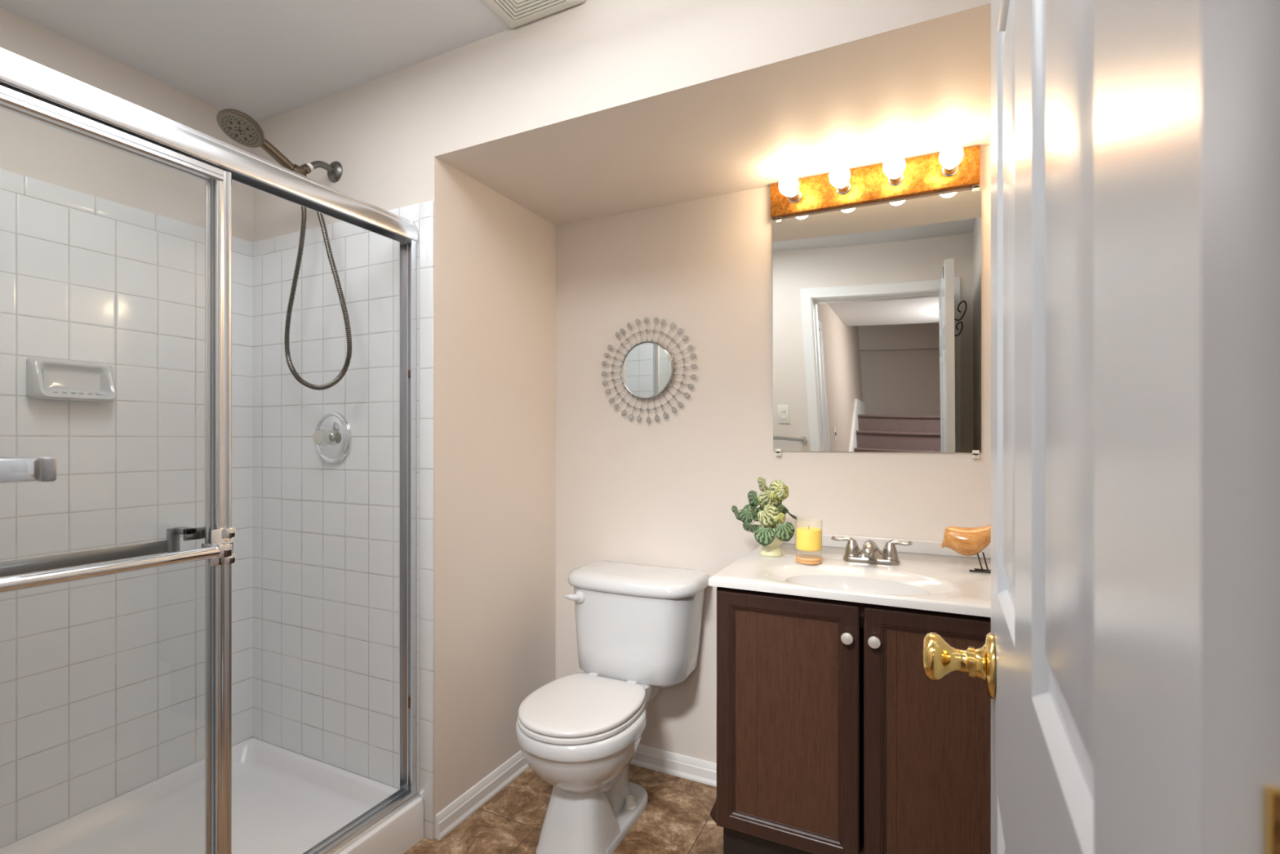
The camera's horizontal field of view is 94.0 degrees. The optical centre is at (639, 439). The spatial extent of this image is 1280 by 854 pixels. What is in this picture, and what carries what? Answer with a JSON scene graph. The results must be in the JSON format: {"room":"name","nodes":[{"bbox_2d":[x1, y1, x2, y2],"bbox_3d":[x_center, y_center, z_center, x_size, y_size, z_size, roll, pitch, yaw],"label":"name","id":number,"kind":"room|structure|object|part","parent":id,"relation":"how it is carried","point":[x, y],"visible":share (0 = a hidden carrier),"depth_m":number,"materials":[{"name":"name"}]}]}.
{"room":"bathroom","nodes":[
{"label":"bathroom","id":0,"kind":"room"},
{"bbox_2d":[0,6,253,242],"bbox_3d":[-1.711,0.026,1.638,0.056,2.357,1.337,0,0,26],"label":"wall","id":1,"kind":"structure","parent":0,"point":[28,148],"depth_m":1.79,"materials":[{"name":"paint"}]},
{"bbox_2d":[0,188,252,848],"bbox_3d":[-1.668,0.219,1.655,0.006,1.770,1.169,0,0,26],"label":"wall tile","id":2,"kind":"structure","parent":1,"relation":"attached to","point":[102,678],"depth_m":1.79,"materials":[{"name":"white tile"}]},
{"bbox_2d":[26,356,116,402],"bbox_3d":[-1.610,-0.169,1.702,0.057,0.118,0.190,0,0,26],"label":"soap dish","id":3,"kind":"object","parent":2,"relation":"attached to","point":[52,379],"visible":1,"depth_m":1.70,"materials":[{"name":"grey ceramic"}]},
{"bbox_2d":[0,168,253,257],"bbox_3d":[-1.668,-0.693,1.655,0.006,0.054,1.169,0,0,26],"label":"tile border","id":4,"kind":"object","parent":1,"relation":"attached to","point":[11,181],"depth_m":1.78,"materials":[{"name":"tile"}]},
{"bbox_2d":[0,0,586,123],"bbox_3d":[-0.582,-1.178,1.091,2.544,0.050,1.337,0,0,26],"label":"ceiling","id":5,"kind":"structure","parent":0,"point":[262,60],"depth_m":1.71,"materials":[{"name":"paint"}]},
{"bbox_2d":[483,0,584,28],"bbox_3d":[-0.302,-1.143,1.504,0.240,0.018,0.240,0,0,26],"label":"ceiling vent","id":6,"kind":"object","parent":5,"relation":"in","point":[515,13],"visible":1,"depth_m":1.57,"materials":[{"name":"beige plastic"}]},
{"bbox_2d":[253,57,446,839],"bbox_3d":[-1.006,0.026,2.012,0.886,2.357,0.050,0,0,26],"label":"wall","id":7,"kind":"structure","parent":0,"point":[380,131],"depth_m":1.86,"materials":[{"name":"paint"}]},
{"bbox_2d":[0,103,215,853],"bbox_3d":[-1.099,0.239,1.090,0.072,1.673,0.591,0,0,26],"label":"shower door","id":8,"kind":"structure","parent":7,"relation":"attached to","point":[12,567],"depth_m":1.32,"materials":[{"name":"silver metal"}]},
{"bbox_3d":[-1.079,-0.584,1.069,0.019,0.026,0.570,0,0,26],"label":"rail","id":9,"kind":"part","parent":8,"relation":"part of","materials":[{"name":"silver metal"}]},
{"bbox_2d":[0,84,235,853],"bbox_3d":[-1.021,0.239,1.062,0.084,1.673,0.591,0,0,26],"label":"shower door","id":10,"kind":"structure","parent":7,"relation":"attached to","point":[220,549],"depth_m":1.31,"materials":[{"name":"silver metal"}]},
{"bbox_3d":[-1.055,-0.584,1.067,0.019,0.026,0.570,0,0,26],"label":"rail","id":11,"kind":"part","parent":10,"relation":"part of","materials":[{"name":"silver metal"}]},
{"bbox_2d":[0,47,419,853],"bbox_3d":[-0.949,0.211,1.307,0.064,1.748,1.155,0,0,26],"label":"shower door frame","id":12,"kind":"object","parent":7,"relation":"attached to","point":[20,74],"visible":0.99,"depth_m":1.62,"materials":[{"name":"silver metal"}]},
{"bbox_3d":[-0.951,-0.632,1.308,0.056,0.062,1.153,0,0,26],"label":"header rail","id":13,"kind":"part","parent":12,"relation":"part of","materials":[{"name":"silver metal"}]},
{"bbox_2d":[216,108,352,390],"bbox_3d":[-1.109,-0.549,1.864,0.346,0.783,0.276,0,0,-34],"label":"shower","id":14,"kind":"object","parent":7,"relation":"attached to","point":[242,128],"visible":0.87,"depth_m":1.86,"materials":[{"name":"metal"}]},
{"bbox_3d":[-1.042,-0.880,1.940,0.023,0.055,0.105,0,0,31],"label":"arm","id":15,"kind":"part","parent":14,"relation":"part of","materials":[{"name":"metal"}]},
{"bbox_2d":[252,220,419,794],"bbox_3d":[-1.042,0.219,1.998,0.822,1.770,0.006,0,0,26],"label":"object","id":16,"kind":"structure","parent":7,"relation":"attached to","point":[326,535],"depth_m":1.99,"materials":[{"name":"white tile"}]},
{"bbox_2d":[313,411,351,463],"bbox_3d":[-1.030,-0.006,1.956,0.174,0.174,0.059,0,0,26],"label":"shower valve","id":17,"kind":"object","parent":16,"relation":"attached to","point":[332,435],"visible":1,"depth_m":1.96,"materials":[{"name":"silver metal"}]},
{"bbox_3d":[-1.025,-0.006,1.966,0.038,0.038,0.010,0,0,26],"label":"valve stem","id":18,"kind":"part","parent":17,"relation":"part of","materials":[{"name":"silver metal"}]},
{"bbox_2d":[252,203,419,256],"bbox_3d":[-1.042,-0.693,1.998,0.822,0.054,0.006,0,0,26],"label":"tile border","id":19,"kind":"object","parent":7,"relation":"attached to","point":[411,212],"depth_m":2.02,"materials":[{"name":"tile"}]},
{"bbox_2d":[419,200,433,839],"bbox_3d":[-0.647,0.242,1.806,0.056,1.924,0.006,0,0,26],"label":"tile border","id":20,"kind":"structure","parent":7,"relation":"attached to","point":[426,208],"depth_m":1.80,"materials":[{"name":"white tile"}]},
{"bbox_2d":[446,163,555,805],"bbox_3d":[-0.478,0.026,2.144,0.050,2.357,0.648,0,0,26],"label":"wall","id":21,"kind":"structure","parent":0,"point":[501,255],"depth_m":2.05,"materials":[{"name":"paint"}]},
{"bbox_2d":[435,750,529,839],"bbox_3d":[-0.469,1.168,2.086,0.018,0.072,0.644,0,0,26],"label":"baseboard","id":22,"kind":"structure","parent":21,"relation":"attached to","point":[450,817],"depth_m":1.95,"materials":[{"name":"white paint"}]},
{"bbox_2d":[404,763,723,853],"bbox_3d":[-0.441,1.229,1.383,2.544,0.050,1.985,0,0,26],"label":"floor","id":23,"kind":"structure","parent":0,"point":[677,819],"depth_m":1.88,"materials":[{"name":"tile"}]},
{"bbox_2d":[0,737,423,853],"bbox_3d":[-1.285,1.145,1.469,0.844,0.119,1.156,0,0,26],"label":"shower pan","id":24,"kind":"object","parent":23,"relation":"on","point":[284,801],"visible":0.7,"depth_m":1.81,"materials":[{"name":"white plastic"}]},
{"bbox_2d":[515,560,709,853],"bbox_3d":[-0.101,0.829,1.889,0.485,0.751,0.657,0,0,26],"label":"toilet","id":25,"kind":"object","parent":23,"relation":"on","point":[638,626],"visible":1,"depth_m":1.88,"materials":[{"name":"white ceramic"}]},
{"bbox_3d":[-0.221,0.536,2.027,0.072,0.043,0.041,0,0,-15],"label":"flush lever","id":26,"kind":"part","parent":25,"relation":"part of","materials":[{"name":"white plastic"}]},
{"bbox_3d":[-0.171,0.927,1.790,0.370,0.224,0.418,0,0,26],"label":"bowl","id":27,"kind":"part","parent":25,"relation":"part of","materials":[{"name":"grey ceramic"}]},
{"bbox_3d":[-0.178,0.806,1.780,0.345,0.016,0.395,0,0,26],"label":"seat","id":28,"kind":"part","parent":25,"relation":"part of","materials":[{"name":"white plastic"}]},
{"bbox_3d":[-0.178,0.786,1.780,0.342,0.019,0.391,0,0,26],"label":"seat lid","id":29,"kind":"part","parent":25,"relation":"part of","materials":[{"name":"white plastic"}]},
{"bbox_3d":[-0.017,0.480,2.063,0.485,0.052,0.270,0,0,26],"label":"tank lid","id":30,"kind":"part","parent":25,"relation":"part of","materials":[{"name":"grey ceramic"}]},
{"bbox_3d":[-0.016,0.653,2.062,0.452,0.295,0.257,0,0,26],"label":"tank","id":31,"kind":"part","parent":25,"relation":"part of","materials":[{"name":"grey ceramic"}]},
{"bbox_2d":[710,586,991,853],"bbox_3d":[0.605,0.784,1.592,0.708,0.840,0.586,0,0,26],"label":"vanity cabinet","id":32,"kind":"object","parent":23,"relation":"on","point":[833,735],"visible":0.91,"depth_m":1.37,"materials":[{"name":"brown wood"}]},
{"bbox_3d":[0.348,0.672,1.432,0.244,0.499,0.006,0,0,26],"label":"door panel","id":33,"kind":"part","parent":32,"relation":"part of","materials":[{"name":"brown wood"}]},
{"bbox_3d":[0.347,0.672,1.429,0.339,0.594,0.019,0,0,26],"label":"door","id":34,"kind":"part","parent":32,"relation":"part of","materials":[{"name":"brown wood"}]},
{"bbox_3d":[0.468,0.447,1.346,0.027,0.027,0.024,0,0,26],"label":"knob","id":35,"kind":"part","parent":32,"relation":"part of","materials":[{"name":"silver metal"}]},
{"bbox_2d":[708,531,991,628],"bbox_3d":[0.618,0.384,1.592,0.712,0.162,0.584,0,0,26],"label":"countertop","id":36,"kind":"structure","parent":32,"relation":"on","point":[929,576],"depth_m":1.55,"materials":[{"name":"white stone"}]},
{"bbox_2d":[731,476,797,556],"bbox_3d":[0.364,0.227,1.773,0.207,0.230,0.134,0,0,26],"label":"potted plant","id":37,"kind":"object","parent":36,"relation":"on","point":[772,532],"visible":1,"depth_m":1.74,"materials":[{"name":"green plant"}]},
{"bbox_3d":[0.391,0.300,1.775,0.108,0.084,0.108,0,0,26],"label":"pot","id":38,"kind":"part","parent":37,"relation":"part of","materials":[{"name":"beige ceramic"}]},
{"bbox_2d":[795,554,822,564],"bbox_3d":[0.471,0.334,1.663,0.072,0.016,0.072,0,0,26],"label":"wooden disc","id":39,"kind":"object","parent":36,"relation":"on","point":[810,559],"visible":1,"depth_m":1.64,"materials":[{"name":"brown wood"}]},
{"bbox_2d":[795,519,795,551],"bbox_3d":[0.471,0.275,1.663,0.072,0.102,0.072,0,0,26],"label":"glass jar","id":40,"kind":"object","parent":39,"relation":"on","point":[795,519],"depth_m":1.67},
{"bbox_2d":[795,519,822,551],"bbox_3d":[0.471,0.275,1.663,0.072,0.102,0.072,0,0,26],"label":"candle","id":41,"kind":"object","parent":39,"relation":"on","point":[806,539],"visible":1,"depth_m":1.64,"materials":[{"name":"yellow wax"}]},
{"bbox_2d":[831,535,912,564],"bbox_3d":[0.633,0.308,1.641,0.214,0.067,0.119,0,0,26],"label":"faucet","id":42,"kind":"object","parent":36,"relation":"on","point":[870,553],"visible":1,"depth_m":1.64,"materials":[{"name":"silver metal"}]},
{"bbox_3d":[0.586,0.302,1.699,0.079,0.054,0.044,0,0,26],"label":"handle","id":43,"kind":"part","parent":42,"relation":"part of","materials":[{"name":"silver metal"}]},
{"bbox_3d":[0.631,0.306,1.637,0.088,0.061,0.110,0,0,26],"label":"spout","id":44,"kind":"part","parent":42,"relation":"part of","materials":[{"name":"silver metal"}]},
{"bbox_3d":[0.707,0.302,1.641,0.079,0.054,0.044,0,0,26],"label":"handle","id":45,"kind":"part","parent":42,"relation":"part of","materials":[{"name":"silver metal"}]},
{"bbox_2d":[941,524,991,573],"bbox_3d":[0.868,0.274,1.557,0.147,0.137,0.076,0,0,26],"label":"bird","id":46,"kind":"object","parent":36,"relation":"on","point":[966,541],"visible":0.79,"depth_m":1.54},
{"bbox_3d":[0.878,0.317,1.539,0.015,0.046,0.004,0,0,26],"label":"leg","id":47,"kind":"part","parent":46,"relation":"part of","materials":[{"name":"grey metal"}]},
{"bbox_3d":[0.900,0.317,1.555,0.014,0.046,0.004,0,0,26],"label":"leg","id":48,"kind":"part","parent":46,"relation":"part of","materials":[{"name":"grey metal"}]},
{"bbox_3d":[0.519,0.447,1.321,0.027,0.027,0.024,0,0,26],"label":"knob","id":49,"kind":"part","parent":32,"relation":"part of","materials":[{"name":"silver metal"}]},
{"bbox_3d":[0.658,0.672,1.278,0.336,0.594,0.019,0,0,26],"label":"door","id":50,"kind":"part","parent":32,"relation":"part of","materials":[{"name":"brown wood"}]},
{"bbox_3d":[0.659,0.672,1.282,0.240,0.499,0.006,0,0,26],"label":"door panel","id":51,"kind":"part","parent":32,"relation":"part of","materials":[{"name":"brown wood"}]},
{"bbox_2d":[434,0,991,225],"bbox_3d":[0.225,-1.003,1.748,1.562,0.300,0.648,0,0,26],"label":"soffit","id":52,"kind":"structure","parent":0,"point":[588,109],"depth_m":1.58,"materials":[{"name":"paint"}]},
{"bbox_2d":[555,144,991,763],"bbox_3d":[0.378,0.026,2.062,1.562,2.357,0.050,0,0,26],"label":"wall","id":53,"kind":"structure","parent":0,"point":[664,492],"depth_m":2.12,"materials":[{"name":"paint"}]},
{"bbox_2d":[601,316,697,423],"bbox_3d":[0.028,-0.255,2.192,0.389,0.392,0.018,0,0,26],"label":"sunburst mirror","id":54,"kind":"object","parent":53,"relation":"attached to","point":[647,367],"visible":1,"depth_m":2.18,"materials":[{"name":"silver mirror"},{"name":"aluminium"},{"name":"crystal"}]},
{"bbox_2d":[622,342,671,397],"bbox_3d":[0.026,-0.255,2.189,0.204,0.204,0.008,0,0,26],"label":"mirror glass","id":55,"kind":"object","parent":54,"relation":"attached to","point":[646,366],"depth_m":2.19,"materials":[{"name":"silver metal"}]},
{"bbox_2d":[629,743,716,786],"bbox_3d":[0.056,1.168,2.180,0.880,0.072,0.018,0,0,26],"label":"baseboard","id":56,"kind":"structure","parent":53,"relation":"attached to","point":[695,769],"depth_m":2.14,"materials":[{"name":"white paint"}]},
{"bbox_2d":[770,142,980,218],"bbox_3d":[0.682,-0.792,1.799,0.606,0.108,0.155,0,0,26],"label":"vanity light","id":57,"kind":"object","parent":53,"relation":"attached to","point":[955,167],"visible":1,"depth_m":1.81,"materials":[{"name":"gold metal"}]},
{"bbox_2d":[778,174,801,203],"bbox_3d":[0.476,-0.791,1.884,0.061,0.061,0.128,0,0,26],"label":"bulb","id":58,"kind":"object","parent":57,"relation":"attached to","point":[790,188],"depth_m":1.85,"materials":[{"name":"white glass"}]},
{"bbox_2d":[828,164,850,195],"bbox_3d":[0.612,-0.791,1.818,0.061,0.061,0.128,0,0,26],"label":"bulb","id":59,"kind":"object","parent":57,"relation":"attached to","point":[839,177],"depth_m":1.78,"materials":[{"name":"white glass"}]},
{"bbox_2d":[882,154,905,186],"bbox_3d":[0.748,-0.791,1.752,0.061,0.061,0.128,0,0,26],"label":"bulb","id":60,"kind":"object","parent":57,"relation":"attached to","point":[894,166],"depth_m":1.72,"materials":[{"name":"white glass"}]},
{"bbox_2d":[938,142,963,176],"bbox_3d":[0.880,-0.791,1.688,0.061,0.061,0.128,0,0,26],"label":"bulb","id":61,"kind":"object","parent":57,"relation":"attached to","point":[951,156],"depth_m":1.65,"materials":[{"name":"white glass"}]},
{"bbox_2d":[772,184,981,457],"bbox_3d":[0.717,-0.345,1.861,0.606,0.799,0.014,0,0,26],"label":"wall mirror","id":62,"kind":"object","parent":53,"relation":"attached to","point":[877,308],"visible":1,"depth_m":1.84,"materials":[{"name":"silver metal"}]},
{"bbox_2d":[783,531,991,559],"bbox_3d":[0.742,0.323,1.846,0.710,0.041,0.018,0,0,26],"label":"backsplash","id":63,"kind":"structure","parent":53,"relation":"attached to","point":[918,546],"depth_m":1.81,"materials":[{"name":"white stone"}]},
{"bbox_3d":[-0.848,0.026,0.543,2.544,2.357,0.118,0,0,26],"label":"wall","id":64,"kind":"structure","parent":0,"visible":0},
{"bbox_2d":[0,455,56,483],"bbox_3d":[-0.807,0.027,0.632,0.586,0.035,0.078,0,0,26],"label":"towel rail","id":65,"kind":"object","parent":64,"relation":"attached to","point":[12,468],"visible":1,"depth_m":0.53,"materials":[{"name":"silver metal"}]},
{"bbox_3d":[-0.562,0.027,0.510,0.034,0.035,0.072,0,0,26],"label":"post","id":66,"kind":"part","parent":65,"relation":"part of","materials":[{"name":"silver metal"}]},
{"bbox_2d":[922,0,1279,853],"bbox_3d":[0.303,0.181,0.439,0.191,2.023,0.721,0,0,27],"label":"door","id":67,"kind":"structure","parent":64,"relation":"in","point":[1128,664],"depth_m":0.18,"materials":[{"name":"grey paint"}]},
{"bbox_3d":[0.380,0.270,0.736,0.058,0.058,0.058,0,0,27],"label":"knob","id":68,"kind":"part","parent":67,"relation":"part of","materials":[{"name":"gold metal"}]}
]}

